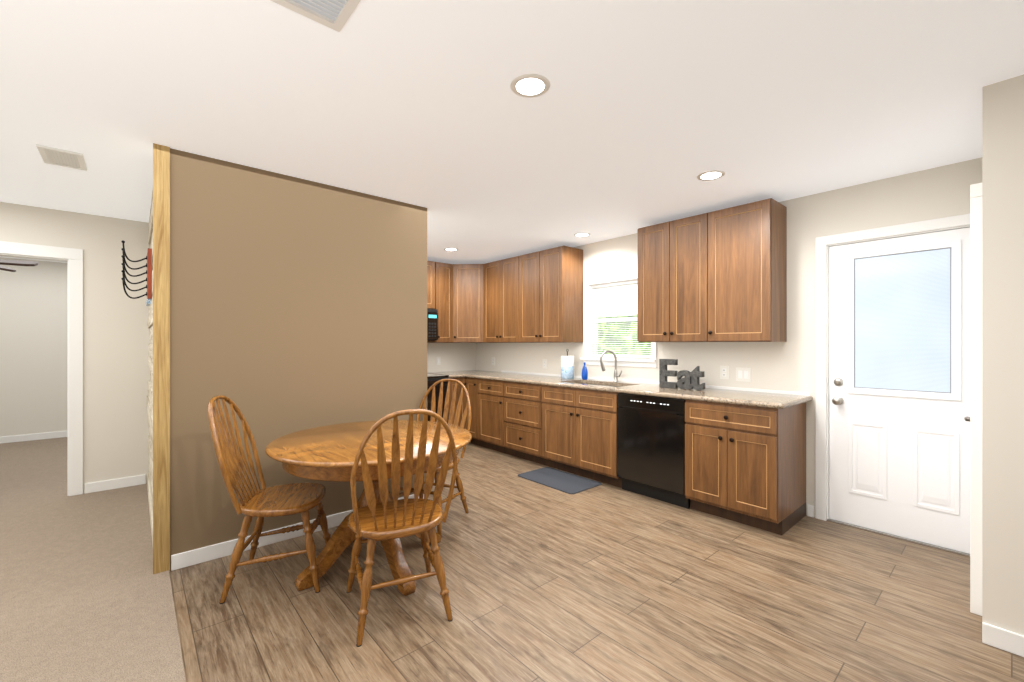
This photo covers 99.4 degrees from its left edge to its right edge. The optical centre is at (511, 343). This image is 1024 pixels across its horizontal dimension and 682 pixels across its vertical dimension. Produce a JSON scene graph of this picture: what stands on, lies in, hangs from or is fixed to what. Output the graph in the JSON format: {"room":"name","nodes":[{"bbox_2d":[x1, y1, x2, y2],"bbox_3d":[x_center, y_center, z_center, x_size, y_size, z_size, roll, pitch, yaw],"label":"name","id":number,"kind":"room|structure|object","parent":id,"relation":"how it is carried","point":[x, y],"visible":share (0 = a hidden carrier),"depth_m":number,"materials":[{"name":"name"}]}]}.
{"room":"kitchen","nodes":[
{"label":"kitchen","id":0,"kind":"room"},
{"bbox_2d":[0,257,66,436],"bbox_3d":[-6.035,0.050,6.295,5.090,2.520,0.120,0,0,-41],"label":"wall","id":1,"kind":"structure","parent":0,"point":[33,349],"depth_m":5.84,"materials":[{"name":"beige paint"}]},
{"bbox_2d":[0,431,66,442],"bbox_3d":[-6.047,1.256,6.195,5.000,0.088,0.013,0,0,-41],"label":"baseboard","id":2,"kind":"structure","parent":1,"relation":"attached to","point":[38,436],"depth_m":5.84,"materials":[{"name":"white wood"}]},
{"bbox_2d":[0,437,185,681],"bbox_3d":[-2.460,1.354,2.068,5.000,0.112,10.950,0,0,-41],"label":"floor","id":3,"kind":"structure","parent":0,"point":[86,594],"depth_m":2.35,"materials":[{"name":"beige carpet"}]},
{"bbox_2d":[0,202,475,492],"bbox_3d":[-3.124,0.050,4.360,7.005,2.520,0.120,0,0,-41],"label":"wall","id":4,"kind":"structure","parent":0,"point":[116,371],"depth_m":3.88,"materials":[{"name":"beige paint"}]},
{"bbox_2d":[0,241,82,495],"bbox_3d":[-4.118,0.241,3.495,0.960,2.113,0.154,0,0,-41],"label":"trim","id":5,"kind":"structure","parent":4,"relation":"attached to","point":[72,258],"depth_m":3.71,"materials":[{"name":"white wood"}]},
{"bbox_2d":[85,474,145,493],"bbox_3d":[-3.553,1.256,3.900,0.405,0.088,0.013,0,0,-41],"label":"baseboard","id":6,"kind":"structure","parent":4,"relation":"attached to","point":[91,487],"depth_m":3.89,"materials":[{"name":"white wood"}]},
{"bbox_2d":[427,261,430,308],"bbox_3d":[-1.275,-0.763,5.655,0.432,0.625,0.348,0,0,-41],"label":"upper cabinet","id":7,"kind":"object","parent":4,"relation":"attached to","point":[428,262],"depth_m":5.61,"materials":[{"name":"brown wood"}]},
{"bbox_2d":[427,309,437,339],"bbox_3d":[-1.357,-0.245,5.514,0.734,0.400,0.449,0,0,-41],"label":"microwave","id":8,"kind":"object","parent":7,"relation":"attached to","point":[432,324],"visible":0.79,"depth_m":5.56,"materials":[{"name":"black"}]},
{"bbox_2d":[436,357,440,364],"bbox_3d":[-1.030,0.240,6.093,0.072,0.115,0.010,0,0,-41],"label":"outlet","id":9,"kind":"object","parent":4,"relation":"attached to","point":[438,360],"visible":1,"depth_m":6.09,"materials":[{"name":"white plastic"}]},
{"bbox_2d":[427,261,450,341],"bbox_3d":[-0.999,-0.545,5.870,0.388,1.060,0.385,0,0,-41],"label":"upper cabinet","id":10,"kind":"object","parent":4,"relation":"attached to","point":[440,272],"depth_m":5.74,"materials":[{"name":"brown wood"}]},
{"bbox_2d":[451,264,482,341],"bbox_3d":[-0.574,-0.545,6.036,0.691,1.060,0.691,0,0,-41],"label":"upper cabinet","id":11,"kind":"object","parent":4,"relation":"attached to","point":[466,279],"depth_m":5.84,"materials":[{"name":"brown wood"}]},
{"bbox_2d":[170,148,426,569],"bbox_3d":[-1.391,0.050,3.097,1.715,2.520,0.120,0,0,-41],"label":"wall","id":12,"kind":"structure","parent":0,"point":[298,304],"depth_m":2.88,"materials":[{"name":"brown paint"}]},
{"bbox_2d":[153,143,169,573],"bbox_3d":[-1.998,0.090,2.477,0.075,2.440,0.019,0,0,-41],"label":"trim","id":13,"kind":"structure","parent":12,"relation":"attached to","point":[161,358],"depth_m":2.47,"materials":[{"name":"brown wood"}]},
{"bbox_2d":[171,494,423,570],"bbox_3d":[-1.333,1.266,3.059,1.680,0.088,0.013,0,0,-41],"label":"baseboard","id":14,"kind":"structure","parent":12,"relation":"attached to","point":[196,556],"depth_m":2.69,"materials":[{"name":"white wood"}]},
{"bbox_2d":[0,0,1023,263],"bbox_3d":[-1.750,-1.190,2.719,7.125,0.120,11.200,0,0,-41],"label":"ceiling","id":15,"kind":"structure","parent":0,"point":[638,114],"depth_m":2.02,"materials":[{"name":"white paint"}]},
{"bbox_2d":[0,259,38,271],"bbox_3d":[-5.628,-0.970,4.356,1.224,0.320,1.197,0,0,-41],"label":"ceiling fan","id":16,"kind":"object","parent":15,"relation":"hanging from","point":[17,263],"visible":1,"depth_m":4.60,"materials":[{"name":"brown"}]},
{"bbox_2d":[36,144,86,170],"bbox_3d":[-2.722,-1.124,2.636,0.190,0.013,0.310,0,0,-41],"label":"ceiling vent","id":17,"kind":"object","parent":15,"relation":"in","point":[61,157],"visible":1,"depth_m":2.62,"materials":[{"name":"white metal"}]},
{"bbox_2d":[270,0,360,32],"bbox_3d":[-0.729,-1.124,1.225,0.607,0.013,0.365,0,0,-41],"label":"ceiling vent","id":18,"kind":"object","parent":15,"relation":"in","point":[335,15],"visible":0.96,"depth_m":1.46,"materials":[{"name":"white metal"}]},
{"bbox_2d":[444,248,457,250],"bbox_3d":[-0.728,-1.127,5.197,0.176,0.006,0.176,0,0,-41],"label":"recessed light","id":19,"kind":"object","parent":15,"relation":"in","point":[451,249],"visible":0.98,"depth_m":5.19,"materials":[{"name":"white"}]},
{"bbox_2d":[510,74,549,97],"bbox_3d":[0.080,-1.127,1.905,0.176,0.006,0.176,0,0,-41],"label":"recessed light","id":20,"kind":"object","parent":15,"relation":"in","point":[532,85],"visible":1,"depth_m":1.90,"materials":[{"name":"white"}]},
{"bbox_2d":[574,232,590,236],"bbox_3d":[0.726,-1.127,4.500,0.176,0.006,0.176,0,0,-41],"label":"recessed light","id":21,"kind":"object","parent":15,"relation":"in","point":[583,234],"visible":0.96,"depth_m":4.48,"materials":[{"name":"white"}]},
{"bbox_2d":[697,170,724,180],"bbox_3d":[1.335,-1.127,2.916,0.176,0.006,0.176,0,0,-41],"label":"recessed light","id":22,"kind":"object","parent":15,"relation":"in","point":[710,175],"visible":1,"depth_m":2.91,"materials":[{"name":"white"}]},
{"bbox_2d":[169,441,1023,681],"bbox_3d":[0.549,1.360,2.451,3.745,0.100,7.580,0,0,-41],"label":"floor","id":23,"kind":"structure","parent":0,"point":[604,582],"depth_m":2.17,"materials":[{"name":"brown wood"}]},
{"bbox_2d":[208,395,330,603],"bbox_3d":[-1.345,0.798,2.438,0.574,1.029,0.482,0,0,-14],"label":"chair","id":24,"kind":"object","parent":23,"relation":"on","point":[284,500],"visible":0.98,"depth_m":2.35,"materials":[{"name":"brown wood"}]},
{"bbox_2d":[265,420,471,595],"bbox_3d":[-0.818,0.932,2.602,1.150,0.755,1.150,0,0,-41],"label":"dining table","id":25,"kind":"object","parent":23,"relation":"on","point":[326,453],"visible":0.5,"depth_m":2.37,"materials":[{"name":"brown wood"}]},
{"bbox_2d":[346,409,456,646],"bbox_3d":[-0.552,0.798,2.133,0.482,1.029,0.574,0,0,-25],"label":"chair","id":26,"kind":"object","parent":23,"relation":"on","point":[372,521],"visible":1,"depth_m":1.99,"materials":[{"name":"brown wood"}]},
{"bbox_2d":[391,379,470,535],"bbox_3d":[-0.599,0.798,3.269,0.482,1.029,0.574,0,0,20],"label":"chair","id":27,"kind":"object","parent":23,"relation":"on","point":[458,486],"visible":0.29,"depth_m":3.43,"materials":[{"name":"brown wood"}]},
{"bbox_2d":[427,373,447,423],"bbox_3d":[-1.268,0.767,5.421,0.748,1.085,0.708,0,0,-41],"label":"stove","id":28,"kind":"object","parent":23,"relation":"on","point":[432,379],"visible":0.04,"depth_m":5.32,"materials":[{"name":"black metal"}]},
{"bbox_2d":[448,377,463,426],"bbox_3d":[-0.885,0.873,5.778,0.283,0.876,0.674,0,0,-41],"label":"base cabinet","id":29,"kind":"object","parent":23,"relation":"on","point":[452,384],"depth_m":5.57,"materials":[{"name":"brown wood"}]},
{"bbox_2d":[464,377,479,445],"bbox_3d":[-0.283,0.873,5.715,0.674,0.876,0.342,0,0,-41],"label":"base cabinet","id":30,"kind":"object","parent":23,"relation":"on","point":[472,385],"depth_m":5.52,"materials":[{"name":"brown wood"}]},
{"bbox_2d":[427,371,462,377],"bbox_3d":[-0.910,0.414,5.774,0.242,0.039,0.650,0,0,-41],"label":"countertop","id":31,"kind":"structure","parent":30,"relation":"on","point":[451,374],"depth_m":5.60,"materials":[{"name":"stone"}]},
{"bbox_2d":[480,379,503,452],"bbox_3d":[-0.048,0.873,5.479,0.628,0.876,0.572,0,0,-41],"label":"base cabinet","id":32,"kind":"object","parent":23,"relation":"on","point":[491,391],"depth_m":5.24,"materials":[{"name":"brown wood"}]},
{"bbox_2d":[504,381,583,468],"bbox_3d":[0.342,0.873,5.030,0.628,0.876,0.741,0,0,-41],"label":"base cabinet","id":33,"kind":"object","parent":23,"relation":"on","point":[544,424],"depth_m":4.57,"materials":[{"name":"brown wood"}]},
{"bbox_2d":[518,467,600,493],"bbox_3d":[0.445,1.304,4.183,0.440,0.010,0.730,0,0,-41],"label":"mat","id":34,"kind":"object","parent":23,"relation":"on","point":[563,481],"visible":0.96,"depth_m":4.13,"materials":[{"name":"grey"}]},
{"bbox_2d":[617,393,689,508],"bbox_3d":[1.357,0.874,3.823,0.586,0.872,0.622,0,0,-41],"label":"dishwasher","id":35,"kind":"object","parent":23,"relation":"on","point":[650,446],"visible":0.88,"depth_m":3.61,"materials":[{"name":"black metal"}]},
{"bbox_2d":[685,400,805,534],"bbox_3d":[1.797,0.873,3.357,0.628,0.876,0.650,0,0,-41],"label":"base cabinet","id":36,"kind":"object","parent":23,"relation":"on","point":[745,464],"depth_m":3.12,"materials":[{"name":"brown wood"}]},
{"bbox_2d":[455,370,812,408],"bbox_3d":[0.623,0.491,4.692,0.651,0.237,4.294,0,0,-41],"label":"countertop","id":37,"kind":"structure","parent":36,"relation":"on","point":[775,399],"depth_m":3.75,"materials":[{"name":"stone"}]},
{"bbox_2d":[561,349,573,378],"bbox_3d":[0.627,0.227,4.918,0.148,0.334,0.148,0,0,-41],"label":"paper towel holder","id":38,"kind":"object","parent":37,"relation":"on","point":[567,366],"visible":1,"depth_m":4.86,"materials":[{"name":"white paper"}]},
{"bbox_2d":[581,362,587,379],"bbox_3d":[0.798,0.299,4.775,0.049,0.190,0.082,0,0,-41],"label":"soap bottle","id":39,"kind":"object","parent":37,"relation":"on","point":[584,374],"visible":1,"depth_m":4.75,"materials":[{"name":"blue"}]},
{"bbox_2d":[600,350,621,381],"bbox_3d":[1.025,0.231,4.471,0.193,0.326,0.163,0,0,-41],"label":"faucet","id":40,"kind":"object","parent":37,"relation":"on","point":[616,375],"visible":1,"depth_m":4.49,"materials":[{"name":"silver metal"}]},
{"bbox_2d":[659,359,704,389],"bbox_3d":[1.486,0.266,3.809,0.047,0.256,0.400,0,0,-41],"label":"eat sign","id":41,"kind":"object","parent":37,"relation":"on","point":[689,380],"visible":1,"depth_m":3.80,"materials":[{"name":"grey metal"}]},
{"bbox_2d":[476,157,981,517],"bbox_3d":[1.957,0.050,3.755,0.130,2.520,7.700,0,0,-41],"label":"wall","id":42,"kind":"structure","parent":0,"point":[917,196],"depth_m":3.36,"materials":[{"name":"beige paint"}]},
{"bbox_2d":[483,260,502,341],"bbox_3d":[-0.150,-0.545,5.782,0.385,1.060,0.466,0,0,-41],"label":"upper cabinet","id":43,"kind":"object","parent":42,"relation":"attached to","point":[492,271],"depth_m":5.66,"materials":[{"name":"brown wood"}]},
{"bbox_2d":[503,255,522,341],"bbox_3d":[0.095,-0.545,5.529,0.348,1.060,0.481,0,0,-41],"label":"upper cabinet","id":44,"kind":"object","parent":42,"relation":"attached to","point":[513,266],"depth_m":5.36,"materials":[{"name":"brown wood"}]},
{"bbox_2d":[523,250,542,341],"bbox_3d":[0.330,-0.545,5.258,0.348,1.060,0.480,0,0,-41],"label":"upper cabinet","id":45,"kind":"object","parent":42,"relation":"attached to","point":[535,297],"depth_m":5.10,"materials":[{"name":"brown wood"}]},
{"bbox_2d":[543,359,546,367],"bbox_3d":[0.409,0.250,5.430,0.008,0.115,0.072,0,0,-41],"label":"electrical outlet","id":46,"kind":"object","parent":42,"relation":"attached to","point":[544,363],"visible":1,"depth_m":5.42,"materials":[{"name":"white plastic"}]},
{"bbox_2d":[543,246,582,341],"bbox_3d":[0.545,-0.545,5.011,0.348,1.060,0.420,0,0,-41],"label":"upper cabinet","id":47,"kind":"object","parent":42,"relation":"attached to","point":[562,265],"depth_m":4.85,"materials":[{"name":"brown wood"}]},
{"bbox_2d":[580,272,656,367],"bbox_3d":[1.147,-0.248,4.648,0.170,0.967,0.934,0,0,-41],"label":"kitchen window","id":48,"kind":"structure","parent":42,"relation":"in","point":[592,297],"depth_m":4.70,"materials":[{"name":"white"}]},
{"bbox_2d":[638,198,786,341],"bbox_3d":[1.650,-0.545,3.717,0.379,1.060,1.121,0,0,-41],"label":"upper cabinet","id":49,"kind":"object","parent":42,"relation":"attached to","point":[718,276],"visible":1,"depth_m":3.49,"materials":[{"name":"brown wood"}]},
{"bbox_2d":[720,366,728,378],"bbox_3d":[1.845,0.250,3.777,0.008,0.115,0.072,0,0,-41],"label":"electrical outlet","id":50,"kind":"object","parent":42,"relation":"attached to","point":[724,372],"visible":1,"depth_m":3.77,"materials":[{"name":"white plastic"}]},
{"bbox_2d":[736,368,750,381],"bbox_3d":[1.947,0.260,3.659,0.010,0.115,0.118,0,0,-41],"label":"double light switch","id":51,"kind":"object","parent":42,"relation":"attached to","point":[743,374],"visible":1,"depth_m":3.66,"materials":[{"name":"white plastic"}]},
{"bbox_2d":[816,183,981,615],"bbox_3d":[2.325,0.257,2.718,0.925,2.107,0.882,0,0,-41],"label":"door frame","id":52,"kind":"structure","parent":42,"relation":"attached to","point":[824,244],"depth_m":2.73,"materials":[{"name":"white wood"}]},
{"bbox_2d":[829,227,969,553],"bbox_3d":[2.605,0.289,2.912,0.110,2.014,0.799,0,0,-41],"label":"back door","id":53,"kind":"structure","parent":42,"relation":"in","point":[899,383],"depth_m":2.91,"materials":[{"name":"white paint"},{"name":"glass"},{"name":"brushed nickel"}]},
{"bbox_2d":[982,74,1023,634],"bbox_3d":[3.251,0.050,1.359,1.060,2.520,2.385,0,0,-41],"label":"wall","id":54,"kind":"structure","parent":0,"point":[1003,354],"depth_m":1.86,"materials":[{"name":"beige paint"}]},
{"bbox_2d":[982,622,1023,656],"bbox_3d":[2.847,1.266,1.006,0.013,0.088,2.385,0,0,-41],"label":"baseboard","id":55,"kind":"structure","parent":54,"relation":"attached to","point":[1004,639],"depth_m":1.86,"materials":[{"name":"white wood"}]},
{"label":"outside","id":56,"kind":"structure","parent":0,"visible":0},
{"bbox_2d":[598,285,650,354],"bbox_3d":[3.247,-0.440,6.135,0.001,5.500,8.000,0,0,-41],"label":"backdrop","id":57,"kind":"structure","parent":56,"point":[617,327],"depth_m":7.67,"materials":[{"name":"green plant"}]},
{"bbox_3d":[-2.076,0.050,3.886,1.715,2.520,1.970,0,0,-41],"label":"wall","id":58,"kind":"structure","parent":0,"visible":0},
{"bbox_2d":[147,191,152,544],"bbox_3d":[-2.699,0.090,3.265,0.039,2.435,2.090,0,0,-41],"label":"wall","id":59,"kind":"structure","parent":58,"relation":"attached to","point":[150,415],"depth_m":3.39,"materials":[{"name":"beige paint"}]},
{"bbox_2d":[121,240,151,305],"bbox_3d":[-2.380,-0.447,2.754,0.144,0.394,0.280,0,0,-41],"label":"rack","id":60,"kind":"object","parent":59,"relation":"attached to","point":[148,279],"visible":1,"depth_m":2.71,"materials":[{"name":"black metal"}]}
]}

